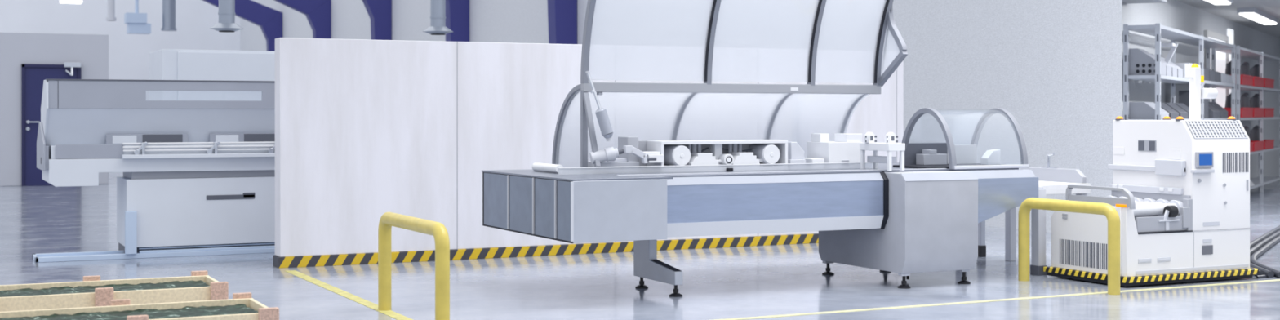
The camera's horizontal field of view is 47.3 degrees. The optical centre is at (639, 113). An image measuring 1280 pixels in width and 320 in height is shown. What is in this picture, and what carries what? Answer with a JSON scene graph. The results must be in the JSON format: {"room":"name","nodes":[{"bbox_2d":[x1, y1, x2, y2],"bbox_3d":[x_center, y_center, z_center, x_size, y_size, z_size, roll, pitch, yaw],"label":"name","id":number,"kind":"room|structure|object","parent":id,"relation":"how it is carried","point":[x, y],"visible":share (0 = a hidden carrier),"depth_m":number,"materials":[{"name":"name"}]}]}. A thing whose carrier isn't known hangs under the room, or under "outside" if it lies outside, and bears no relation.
{"room":"factory floor","nodes":[
{"label":"factory floor","id":0,"kind":"room"},
{"bbox_2d":[0,31,108,186],"bbox_3d":[-18.506,-0.085,31.403,12.583,3.170,7.300,0,0,-26],"label":"wall","id":1,"kind":"structure","parent":0,"point":[91,51],"depth_m":30.14,"materials":[{"name":"grey paint"}]},
{"bbox_2d":[21,62,80,186],"bbox_3d":[-12.216,0.220,30.323,1.150,2.560,0.243,0,0,-26],"label":"door","id":2,"kind":"structure","parent":1,"relation":"in","point":[33,75],"depth_m":30.22,"materials":[{"name":"dark blue paint"},{"name":"metal"}]},
{"bbox_2d":[59,0,82,3],"bbox_3d":[-14.642,-4.665,37.379,0.700,3.670,0.400,0,0,-26],"label":"lamp","id":3,"kind":"object","parent":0,"point":[60,1],"visible":1,"depth_m":37.29,"materials":[{"name":"white"}]},
{"bbox_2d":[106,0,115,21],"bbox_3d":[-15.419,-4.600,42.571,0.280,3.800,0.280,0,0,-26],"label":"duct","id":4,"kind":"object","parent":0,"point":[111,3],"visible":1,"depth_m":42.49,"materials":[{"name":"white metal"}]},
{"bbox_2d":[0,0,239,100],"bbox_3d":[-34.616,-5.000,56.741,38.100,13.000,0.400,0,0,-26],"label":"wall","id":5,"kind":"structure","parent":0,"point":[128,54],"depth_m":62.70,"materials":[{"name":"paint"}]},
{"bbox_2d":[124,0,151,34],"bbox_3d":[-14.861,-4.430,43.180,0.700,4.140,0.600,0,0,-26],"label":"vent box","id":6,"kind":"object","parent":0,"point":[136,22],"visible":1,"depth_m":42.96,"materials":[{"name":"blue"}]},
{"bbox_2d":[160,0,176,31],"bbox_3d":[-13.966,-4.475,43.287,0.440,4.050,0.440,0,0,-26],"label":"duct","id":7,"kind":"object","parent":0,"point":[168,6],"visible":1,"depth_m":43.13,"materials":[{"name":"silver metal"}]},
{"bbox_2d":[209,0,244,32],"bbox_3d":[-4.598,-1.802,16.241,0.370,1.795,0.370,0,0,-26],"label":"duct","id":8,"kind":"object","parent":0,"point":[226,13],"visible":1,"depth_m":16.16,"materials":[{"name":"silver metal"}]},
{"bbox_2d":[422,0,453,35],"bbox_3d":[-2.405,-1.833,17.379,0.370,1.795,0.370,0,0,-26],"label":"duct","id":9,"kind":"object","parent":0,"point":[437,7],"visible":1,"depth_m":17.30,"materials":[{"name":"silver metal"}]},
{"bbox_2d":[275,37,903,257],"bbox_3d":[-0.225,0.330,15.898,7.400,2.130,0.235,0,0,-26],"label":"wall","id":10,"kind":"structure","parent":0,"point":[366,130],"depth_m":14.75,"materials":[{"name":"pale whitewashed wood"}]},
{"bbox_2d":[457,41,457,249],"bbox_3d":[-1.870,0.330,14.953,0.008,2.130,0.004,0,0,-26],"label":"trim","id":11,"kind":"structure","parent":10,"relation":"attached to","point":[457,42],"depth_m":14.95,"materials":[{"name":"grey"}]},
{"bbox_2d":[273,233,818,268],"bbox_3d":[-0.225,1.448,15.892,7.425,0.105,0.255,0,0,-26],"label":"hazard stripe","id":12,"kind":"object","parent":10,"relation":"attached to","point":[593,248],"depth_m":15.34,"materials":[{"name":"paint"}]},
{"bbox_2d":[896,68,897,162],"bbox_3d":[3.057,0.330,17.383,0.008,2.130,0.004,0,0,-26],"label":"trim","id":13,"kind":"structure","parent":10,"relation":"attached to","point":[896,68],"depth_m":17.38,"materials":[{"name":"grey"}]},
{"bbox_2d":[0,172,1279,319],"bbox_3d":[1.763,1.600,35.992,85.000,0.200,87.000,0,0,-26],"label":"floor","id":14,"kind":"structure","parent":0,"point":[754,281],"depth_m":12.73,"materials":[{"name":"concrete"}]},
{"bbox_2d":[0,270,228,311],"bbox_3d":[-4.206,1.310,9.410,2.900,0.380,0.810,0,0,-26],"label":"wooden crate","id":15,"kind":"object","parent":14,"relation":"on","point":[216,290],"visible":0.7,"depth_m":9.54,"materials":[{"name":"beige wood"}]},
{"bbox_2d":[0,280,208,297],"bbox_3d":[-4.217,1.287,9.405,2.805,0.224,0.660,0,0,-26],"label":"stone slab","id":16,"kind":"object","parent":15,"relation":"in","point":[175,284],"visible":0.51,"depth_m":9.86,"materials":[{"name":"green stone"}]},
{"bbox_2d":[0,292,279,319],"bbox_3d":[-3.553,1.310,8.132,2.900,0.380,0.820,0,0,-26],"label":"wooden crate","id":17,"kind":"object","parent":14,"relation":"on","point":[264,313],"visible":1,"depth_m":8.65,"materials":[{"name":"beige wood"}]},
{"bbox_2d":[0,303,257,319],"bbox_3d":[-3.564,1.287,8.127,2.805,0.224,0.670,0,0,-26],"label":"stone slab","id":18,"kind":"object","parent":17,"relation":"in","point":[188,311],"visible":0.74,"depth_m":8.60,"materials":[{"name":"green stone"}]},
{"bbox_2d":[32,79,275,262],"bbox_3d":[-4.526,0.577,15.892,3.860,1.846,1.030,0,0,-26],"label":"machine","id":19,"kind":"object","parent":14,"relation":"on","point":[198,178],"visible":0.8,"depth_m":15.27,"materials":[{"name":"grey paint"},{"name":"light blue painted metal"},{"name":"white paint"}]},
{"bbox_2d":[40,79,275,145],"bbox_3d":[-4.423,-0.008,15.792,3.765,0.676,0.760,0,0,-26],"label":"hood","id":20,"kind":"object","parent":19,"relation":"attached to","point":[74,112],"depth_m":15.15,"materials":[{"name":"grey"}]},
{"bbox_2d":[149,48,275,101],"bbox_3d":[-5.365,0.345,19.414,2.050,2.310,1.230,0,0,-26],"label":"tall cabinet","id":21,"kind":"object","parent":14,"relation":"on","point":[164,64],"visible":0.26,"depth_m":18.72,"materials":[{"name":"white metal"}]},
{"bbox_2d":[202,0,282,51],"bbox_3d":[-16.673,-2.274,56.124,5.740,7.549,0.420,0,0,-26],"label":"frame","id":22,"kind":"object","parent":14,"relation":"on","point":[269,20],"visible":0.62,"depth_m":56.91,"materials":[{"name":"metal"}]},
{"bbox_2d":[274,0,331,38],"bbox_3d":[-13.342,-2.274,49.370,5.740,7.549,0.420,0,0,-26],"label":"frame","id":23,"kind":"object","parent":14,"relation":"on","point":[317,13],"visible":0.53,"depth_m":50.26,"materials":[{"name":"metal"}]},
{"bbox_2d":[285,270,413,319],"bbox_3d":[-1.135,1.498,9.447,0.100,0.003,9.950,0,0,-26],"label":"floor marking line","id":24,"kind":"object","parent":14,"relation":"on","point":[391,313],"depth_m":11.97,"materials":[{"name":"paint"}]},
{"bbox_2d":[362,0,391,39],"bbox_3d":[-10.144,-2.274,42.886,5.740,7.549,0.420,0,0,-26],"label":"frame","id":25,"kind":"object","parent":14,"relation":"on","point":[380,11],"visible":0.34,"depth_m":43.84,"materials":[{"name":"metal"}]},
{"bbox_2d":[377,212,449,319],"bbox_3d":[-1.644,1.123,10.524,0.100,0.755,1.469,0,0,-26],"label":"guard rail","id":26,"kind":"object","parent":14,"relation":"on","point":[439,232],"visible":1,"depth_m":10.35,"materials":[{"name":"yellow metal"}]},
{"bbox_2d":[445,0,469,41],"bbox_3d":[-7.075,-2.274,36.662,5.740,7.549,0.420,0,0,-26],"label":"frame","id":27,"kind":"object","parent":14,"relation":"on","point":[457,11],"visible":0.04,"depth_m":37.63,"materials":[{"name":"metal"}]},
{"bbox_2d":[547,0,577,44],"bbox_3d":[-4.023,-2.274,30.473,5.740,7.549,0.420,0,0,-26],"label":"frame","id":28,"kind":"object","parent":14,"relation":"on","point":[562,14],"visible":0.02,"depth_m":31.46,"materials":[{"name":"metal"}]},
{"bbox_2d":[481,0,1038,297],"bbox_3d":[1.536,0.005,13.183,5.587,2.990,2.022,0,0,-26],"label":"machine","id":29,"kind":"object","parent":14,"relation":"on","point":[642,163],"visible":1,"depth_m":12.70,"materials":[{"name":"metal"}]},
{"bbox_2d":[866,155,896,163],"bbox_3d":[2.142,0.410,12.942,0.090,0.060,0.320,0,0,-26],"label":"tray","id":30,"kind":"object","parent":29,"relation":"on","point":[874,159],"depth_m":12.90,"materials":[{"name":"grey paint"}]},
{"bbox_2d":[714,279,1279,319],"bbox_3d":[8.923,1.498,14.689,19.000,0.003,0.075,0,0,-26],"label":"floor marking line","id":31,"kind":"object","parent":14,"relation":"on","point":[1274,280],"depth_m":11.61,"materials":[{"name":"paint"}]},
{"bbox_2d":[1004,152,1090,275],"bbox_3d":[3.682,0.943,14.199,0.895,1.114,1.288,0,0,-26],"label":"conveyor","id":32,"kind":"object","parent":14,"relation":"on","point":[1051,180],"visible":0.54,"depth_m":13.93,"materials":[{"name":"grey metal"}]},
{"bbox_2d":[1017,197,1119,294],"bbox_3d":[3.687,1.125,12.601,0.100,0.750,1.199,0,0,-26],"label":"guard rail","id":33,"kind":"object","parent":14,"relation":"on","point":[1113,217],"visible":1,"depth_m":12.42,"materials":[{"name":"yellow metal"}]},
{"bbox_2d":[1043,63,1258,286],"bbox_3d":[4.678,0.520,13.306,1.638,1.960,1.070,0,0,-26],"label":"machine","id":34,"kind":"object","parent":14,"relation":"on","point":[1180,187],"visible":0.91,"depth_m":13.02,"materials":[{"name":"white metal"}]},
{"bbox_2d":[1115,204,1126,207],"bbox_3d":[4.174,0.796,12.605,0.063,0.022,0.122,0,0,-26],"label":"lamp","id":35,"kind":"object","parent":34,"relation":"on","point":[1117,205],"depth_m":12.59,"materials":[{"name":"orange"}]},
{"bbox_2d":[1135,215,1186,232],"bbox_3d":[4.360,0.973,13.158,0.660,0.145,0.915,0,0,-26],"label":"tray","id":36,"kind":"object","parent":34,"relation":"on","point":[1144,224],"depth_m":12.75,"materials":[{"name":"grey paint"}]},
{"bbox_2d":[1179,198,1192,231],"bbox_3d":[4.818,0.897,12.890,0.115,0.285,0.060,0,0,-26],"label":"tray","id":37,"kind":"object","parent":34,"relation":"on","point":[1186,205],"depth_m":12.87,"materials":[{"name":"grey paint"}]},
{"bbox_2d":[1200,75,1204,82],"bbox_3d":[5.218,-0.320,13.556,0.036,0.060,0.036,0,0,-26],"label":"lamp","id":38,"kind":"object","parent":34,"relation":"attached to","point":[1202,77],"depth_m":13.54,"materials":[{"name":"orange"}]},
{"bbox_2d":[1191,168,1214,173],"bbox_3d":[4.976,0.510,12.914,0.250,0.030,0.042,0,0,-26],"label":"shelf","id":39,"kind":"object","parent":34,"relation":"attached to","point":[1193,171],"depth_m":12.89,"materials":[{"name":"grey metal"}]},
{"bbox_2d":[1185,120,1248,138],"bbox_3d":[5.177,0.145,13.095,0.660,0.158,0.110,0,0,-26],"label":"grille","id":40,"kind":"object","parent":34,"relation":"attached to","point":[1193,129],"depth_m":13.08,"materials":[{"name":"white metal"}]},
{"bbox_2d":[1222,152,1248,172],"bbox_3d":[5.351,0.441,13.119,0.319,0.178,0.006,0,0,-26],"label":"vent","id":41,"kind":"object","parent":34,"relation":"attached to","point":[1232,162],"depth_m":13.11,"materials":[{"name":"grey metal"}]},
{"bbox_2d":[1123,22,1235,119],"bbox_3d":[8.172,0.170,21.826,0.462,2.660,6.722,0,0,30],"label":"shelving unit","id":42,"kind":"object","parent":14,"relation":"on","point":[1159,31],"visible":0.37,"depth_m":20.03,"materials":[{"name":"grey metal"}]},
{"bbox_2d":[1128,48,1166,75],"bbox_3d":[6.665,-0.672,19.188,0.400,0.350,0.458,0,0,30],"label":"storage bin","id":43,"kind":"object","parent":42,"relation":"on","point":[1141,62],"visible":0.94,"depth_m":19.03,"materials":[{"name":"grey"}]},
{"bbox_2d":[1128,102,1168,119],"bbox_3d":[6.722,-0.037,19.287,0.400,0.220,0.630,0,0,30],"label":"storage bin","id":44,"kind":"object","parent":42,"relation":"on","point":[1137,110],"visible":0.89,"depth_m":19.04,"materials":[{"name":"grey plastic"}]},
{"bbox_2d":[1151,53,1171,75],"bbox_3d":[6.912,-0.647,19.627,0.390,0.300,0.350,0,0,30],"label":"storage bin","id":45,"kind":"object","parent":42,"relation":"on","point":[1168,66],"visible":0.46,"depth_m":19.53,"materials":[{"name":"grey plastic"}]},
{"bbox_2d":[1153,102,1178,118],"bbox_3d":[7.096,-0.037,19.937,0.400,0.220,0.630,0,0,30],"label":"storage bin","id":46,"kind":"object","parent":42,"relation":"on","point":[1173,113],"visible":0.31,"depth_m":19.83,"materials":[{"name":"grey plastic"}]},
{"bbox_2d":[1160,57,1177,76],"bbox_3d":[7.121,-0.637,19.991,0.390,0.280,0.350,0,0,30],"label":"storage bin","id":47,"kind":"object","parent":42,"relation":"on","point":[1174,69],"visible":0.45,"depth_m":19.90,"materials":[{"name":"grey plastic"}]},
{"bbox_2d":[1160,43,1177,63],"bbox_3d":[7.067,-0.717,19.636,0.287,0.440,0.260,0,0,30],"label":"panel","id":48,"kind":"object","parent":42,"relation":"on","point":[1173,46],"visible":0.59,"depth_m":19.68,"materials":[{"name":"grey"}]},
{"bbox_2d":[1169,61,1182,77],"bbox_3d":[7.331,-0.627,20.355,0.390,0.260,0.350,0,0,30],"label":"storage bin","id":49,"kind":"object","parent":42,"relation":"on","point":[1180,71],"visible":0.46,"depth_m":20.27,"materials":[{"name":"grey plastic"}]},
{"bbox_2d":[1164,102,1188,118],"bbox_3d":[7.470,-0.037,20.587,0.400,0.220,0.630,0,0,30],"label":"storage bin","id":50,"kind":"object","parent":42,"relation":"on","point":[1182,113],"visible":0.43,"depth_m":20.48,"materials":[{"name":"grey plastic"}]},
{"bbox_2d":[1174,63,1188,77],"bbox_3d":[7.588,-0.597,20.732,0.340,0.200,0.280,0,0,30],"label":"storage bin","id":51,"kind":"object","parent":42,"relation":"on","point":[1184,67],"visible":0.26,"depth_m":20.56,"materials":[{"name":"grey plastic"}]},
{"bbox_2d":[1173,102,1189,118],"bbox_3d":[7.844,-0.037,21.237,0.400,0.220,0.630,0,0,30],"label":"storage bin","id":52,"kind":"object","parent":42,"relation":"on","point":[1183,106],"visible":0.09,"depth_m":21.05,"materials":[{"name":"grey plastic"}]},
{"bbox_2d":[1177,62,1192,76],"bbox_3d":[7.758,-0.607,21.027,0.340,0.220,0.280,0,0,30],"label":"storage bin","id":53,"kind":"object","parent":42,"relation":"on","point":[1188,64],"visible":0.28,"depth_m":20.85,"materials":[{"name":"grey plastic"}]},
{"bbox_2d":[1178,90,1208,118],"bbox_3d":[8.470,-0.137,22.336,0.350,0.420,0.500,0,0,30],"label":"storage bin","id":54,"kind":"object","parent":42,"relation":"on","point":[1184,95],"visible":0.34,"depth_m":22.18,"materials":[{"name":"grey plastic"}]},
{"bbox_2d":[1204,67,1209,80],"bbox_3d":[8.425,-0.622,22.247,0.400,0.250,0.500,0,0,30],"label":"storage bin","id":55,"kind":"object","parent":42,"relation":"on","point":[1206,72],"visible":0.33,"depth_m":22.16,"materials":[{"name":"grey plastic"}]},
{"bbox_2d":[1205,67,1215,81],"bbox_3d":[8.714,-0.615,22.750,0.400,0.235,0.500,0,0,30],"label":"storage bin","id":56,"kind":"object","parent":42,"relation":"on","point":[1212,73],"visible":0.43,"depth_m":22.63,"materials":[{"name":"grey plastic"}]},
{"bbox_2d":[1208,102,1220,118],"bbox_3d":[8.924,-0.057,23.114,0.400,0.260,0.700,0,0,30],"label":"storage bin","id":57,"kind":"object","parent":42,"relation":"on","point":[1213,113],"visible":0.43,"depth_m":22.86,"materials":[{"name":"grey plastic"}]},
{"bbox_2d":[1208,102,1227,117],"bbox_3d":[9.322,-0.057,23.807,0.400,0.260,0.700,0,0,30],"label":"storage bin","id":58,"kind":"object","parent":42,"relation":"on","point":[1224,113],"visible":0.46,"depth_m":23.67,"materials":[{"name":"grey plastic"}]},
{"bbox_2d":[1215,71,1221,82],"bbox_3d":[9.003,-0.607,23.252,0.400,0.220,0.500,0,0,30],"label":"storage bin","id":59,"kind":"object","parent":42,"relation":"on","point":[1218,75],"visible":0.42,"depth_m":23.12,"materials":[{"name":"grey plastic"}]},
{"bbox_2d":[1221,72,1226,82],"bbox_3d":[9.293,-0.600,23.755,0.400,0.205,0.500,0,0,30],"label":"storage bin","id":60,"kind":"object","parent":42,"relation":"on","point":[1223,75],"visible":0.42,"depth_m":23.64,"materials":[{"name":"grey plastic"}]},
{"bbox_2d":[1226,74,1231,83],"bbox_3d":[9.582,-0.592,24.258,0.400,0.190,0.500,0,0,30],"label":"storage bin","id":61,"kind":"object","parent":42,"relation":"on","point":[1228,77],"visible":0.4,"depth_m":24.10,"materials":[{"name":"grey plastic"}]},
{"bbox_2d":[1211,45,1279,192],"bbox_3d":[11.651,0.170,27.871,0.463,2.660,6.272,0,0,30],"label":"shelving unit","id":62,"kind":"object","parent":14,"relation":"on","point":[1260,181],"visible":0.55,"depth_m":27.74,"materials":[{"name":"grey metal"}]},
{"bbox_2d":[1223,107,1253,117],"bbox_3d":[10.529,-0.015,25.864,0.460,0.175,1.370,0,0,30],"label":"plastic crate","id":63,"kind":"object","parent":62,"relation":"on","point":[1244,112],"visible":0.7,"depth_m":25.40,"materials":[{"name":"red plastic"}]},
{"bbox_2d":[1224,93,1231,107],"bbox_3d":[10.417,-0.167,25.639,0.257,0.438,0.407,0,0,41],"label":"machine","id":64,"kind":"object","parent":63,"relation":"in","point":[1228,101],"visible":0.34,"depth_m":25.53,"materials":[{"name":"grey"}]},
{"bbox_2d":[1240,74,1253,85],"bbox_3d":[10.529,-0.585,25.864,0.460,0.175,1.370,0,0,30],"label":"plastic crate","id":65,"kind":"object","parent":62,"relation":"on","point":[1247,80],"visible":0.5,"depth_m":25.59,"materials":[{"name":"red plastic"}]},
{"bbox_2d":[1225,60,1231,75],"bbox_3d":[10.417,-0.737,25.639,0.257,0.438,0.407,0,0,41],"label":"machine","id":66,"kind":"object","parent":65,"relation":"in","point":[1228,68],"visible":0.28,"depth_m":25.53,"materials":[{"name":"grey"}]},
{"bbox_2d":[1249,142,1253,151],"bbox_3d":[10.529,0.606,25.864,0.460,0.175,1.370,0,0,30],"label":"plastic crate","id":67,"kind":"object","parent":62,"relation":"on","point":[1251,143],"visible":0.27,"depth_m":26.15,"materials":[{"name":"red plastic"}]},
{"bbox_2d":[1249,143,1253,151],"bbox_3d":[10.525,0.608,25.867,0.450,0.170,1.350,0,0,30],"label":"tray","id":68,"kind":"object","parent":67,"relation":"on","point":[1251,144],"depth_m":26.14,"materials":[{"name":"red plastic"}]},
{"bbox_2d":[1250,140,1264,151],"bbox_3d":[11.297,0.606,27.199,0.460,0.175,1.370,0,0,30],"label":"plastic crate","id":69,"kind":"object","parent":62,"relation":"on","point":[1257,145],"visible":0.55,"depth_m":26.99,"materials":[{"name":"red plastic"}]},
{"bbox_2d":[1243,125,1250,142],"bbox_3d":[11.185,0.453,26.974,0.257,0.438,0.407,0,0,41],"label":"machine","id":70,"kind":"object","parent":69,"relation":"in","point":[1246,127],"visible":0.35,"depth_m":26.89,"materials":[{"name":"grey plastic"}]},
{"bbox_2d":[1253,76,1264,87],"bbox_3d":[11.297,-0.585,27.199,0.460,0.175,1.370,0,0,30],"label":"plastic crate","id":71,"kind":"object","parent":62,"relation":"on","point":[1257,81],"visible":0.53,"depth_m":26.99,"materials":[{"name":"red plastic"}]},
{"bbox_2d":[1240,62,1250,75],"bbox_3d":[11.185,-0.737,26.974,0.257,0.438,0.407,0,0,41],"label":"machine","id":72,"kind":"object","parent":71,"relation":"in","point":[1244,68],"visible":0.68,"depth_m":26.84,"materials":[{"name":"grey"}]},
{"bbox_2d":[1253,107,1264,117],"bbox_3d":[11.297,-0.015,27.199,0.460,0.175,1.370,0,0,30],"label":"plastic crate","id":73,"kind":"object","parent":62,"relation":"on","point":[1257,112],"visible":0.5,"depth_m":26.99,"materials":[{"name":"red plastic"}]},
{"bbox_2d":[1240,92,1250,107],"bbox_3d":[11.185,-0.167,26.974,0.257,0.438,0.407,0,0,41],"label":"machine","id":74,"kind":"object","parent":73,"relation":"in","point":[1244,98],"visible":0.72,"depth_m":26.84,"materials":[{"name":"grey"}]},
{"bbox_2d":[1250,139,1274,149],"bbox_3d":[12.070,0.606,28.543,0.460,0.175,1.370,0,0,30],"label":"plastic crate","id":75,"kind":"object","parent":62,"relation":"on","point":[1268,144],"visible":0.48,"depth_m":28.27,"materials":[{"name":"red plastic"}]},
{"bbox_2d":[1249,125,1259,140],"bbox_3d":[11.958,0.453,28.317,0.257,0.438,0.407,0,0,41],"label":"machine","id":76,"kind":"object","parent":75,"relation":"in","point":[1255,132],"visible":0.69,"depth_m":28.19,"materials":[{"name":"grey plastic"}]},
{"bbox_2d":[1263,78,1274,88],"bbox_3d":[12.070,-0.585,28.543,0.460,0.175,1.370,0,0,30],"label":"plastic crate","id":77,"kind":"object","parent":62,"relation":"on","point":[1268,83],"visible":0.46,"depth_m":28.35,"materials":[{"name":"red plastic"}]},
{"bbox_2d":[1249,64,1259,76],"bbox_3d":[11.958,-0.737,28.317,0.257,0.438,0.407,0,0,41],"label":"machine","id":78,"kind":"object","parent":77,"relation":"in","point":[1255,70],"visible":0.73,"depth_m":28.18,"materials":[{"name":"grey"}]},
{"bbox_2d":[1263,107,1274,117],"bbox_3d":[12.070,-0.015,28.543,0.460,0.175,1.370,0,0,30],"label":"plastic crate","id":79,"kind":"object","parent":62,"relation":"on","point":[1268,112],"visible":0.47,"depth_m":28.27,"materials":[{"name":"red plastic"}]},
{"bbox_2d":[1249,93,1259,107],"bbox_3d":[11.958,-0.167,28.317,0.257,0.438,0.407,0,0,41],"label":"machine","id":80,"kind":"object","parent":79,"relation":"in","point":[1255,100],"visible":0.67,"depth_m":28.18,"materials":[{"name":"grey plastic"}]},
{"bbox_2d":[1249,225,1279,277],"bbox_3d":[7.408,1.470,17.014,0.578,0.058,8.121,0,0,27],"label":"cable bundle","id":81,"kind":"object","parent":14,"relation":"on","point":[1264,242],"visible":0.55,"depth_m":15.68,"materials":[{"name":"grey"}]},
{"bbox_2d":[1256,275,1275,278],"bbox_3d":[8.606,1.488,15.223,7.154,0.024,0.053,0,0,-33],"label":"cable","id":82,"kind":"object","parent":14,"relation":"on","point":[1260,276],"visible":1,"depth_m":13.30,"materials":[{"name":"grey plastic"}]},
{"bbox_2d":[240,0,1121,232],"bbox_3d":[-5.871,-5.000,41.127,0.350,13.000,53.035,0,0,-26],"label":"wall","id":83,"kind":"structure","parent":0,"point":[1055,65],"depth_m":19.31,"materials":[{"name":"paint"}]},
{"bbox_2d":[1121,0,1279,178],"bbox_3d":[10.755,-0.250,27.379,0.280,3.500,21.080,0,0,30],"label":"wall","id":84,"kind":"structure","parent":0,"point":[1174,14],"depth_m":24.67,"materials":[{"name":"grey paint"}]},
{"bbox_2d":[1121,0,1166,4],"bbox_3d":[6.346,-1.650,18.915,0.520,0.300,2.250,0,0,30],"label":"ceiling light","id":85,"kind":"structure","parent":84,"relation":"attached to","point":[1128,2],"depth_m":19.61,"materials":[{"name":"white"}]},
{"bbox_2d":[1204,30,1228,107],"bbox_3d":[10.506,-0.280,26.645,0.100,2.360,2.500,0,0,30],"label":"window","id":86,"kind":"structure","parent":84,"relation":"in","point":[1221,58],"depth_m":27.03,"materials":[{"name":"white"}]},
{"bbox_2d":[1226,28,1233,94],"bbox_3d":[11.379,-0.160,28.162,0.060,2.920,0.600,0,0,30],"label":"window","id":87,"kind":"structure","parent":84,"relation":"in","point":[1229,32],"depth_m":27.95,"materials":[{"name":"white"}]},
{"bbox_2d":[1176,0,1279,38],"bbox_3d":[12.179,-1.900,25.674,4.150,0.200,21.014,0,0,30],"label":"ceiling","id":88,"kind":"structure","parent":0,"point":[1228,11],"depth_m":25.48,"materials":[{"name":"white paint"}]},
{"bbox_2d":[1204,0,1232,4],"bbox_3d":[8.237,-1.745,21.259,0.280,0.110,3.400,0,0,30],"label":"ceiling light","id":89,"kind":"object","parent":88,"relation":"attached to","point":[1214,2],"visible":1,"depth_m":22.34,"materials":[{"name":"grey paint"}]},
{"bbox_2d":[1236,7,1278,24],"bbox_3d":[11.180,-1.745,26.373,0.280,0.110,3.400,0,0,30],"label":"ceiling light","id":90,"kind":"object","parent":88,"relation":"attached to","point":[1252,13],"visible":1,"depth_m":25.72,"materials":[{"name":"white plastic"}]},
{"bbox_2d":[1239,13,1276,24],"bbox_3d":[11.180,-1.703,26.373,0.220,0.026,3.320,0,0,30],"label":"diffuser","id":91,"kind":"object","parent":90,"relation":"attached to","point":[1262,18],"depth_m":26.21,"materials":[{"name":"white plastic"}]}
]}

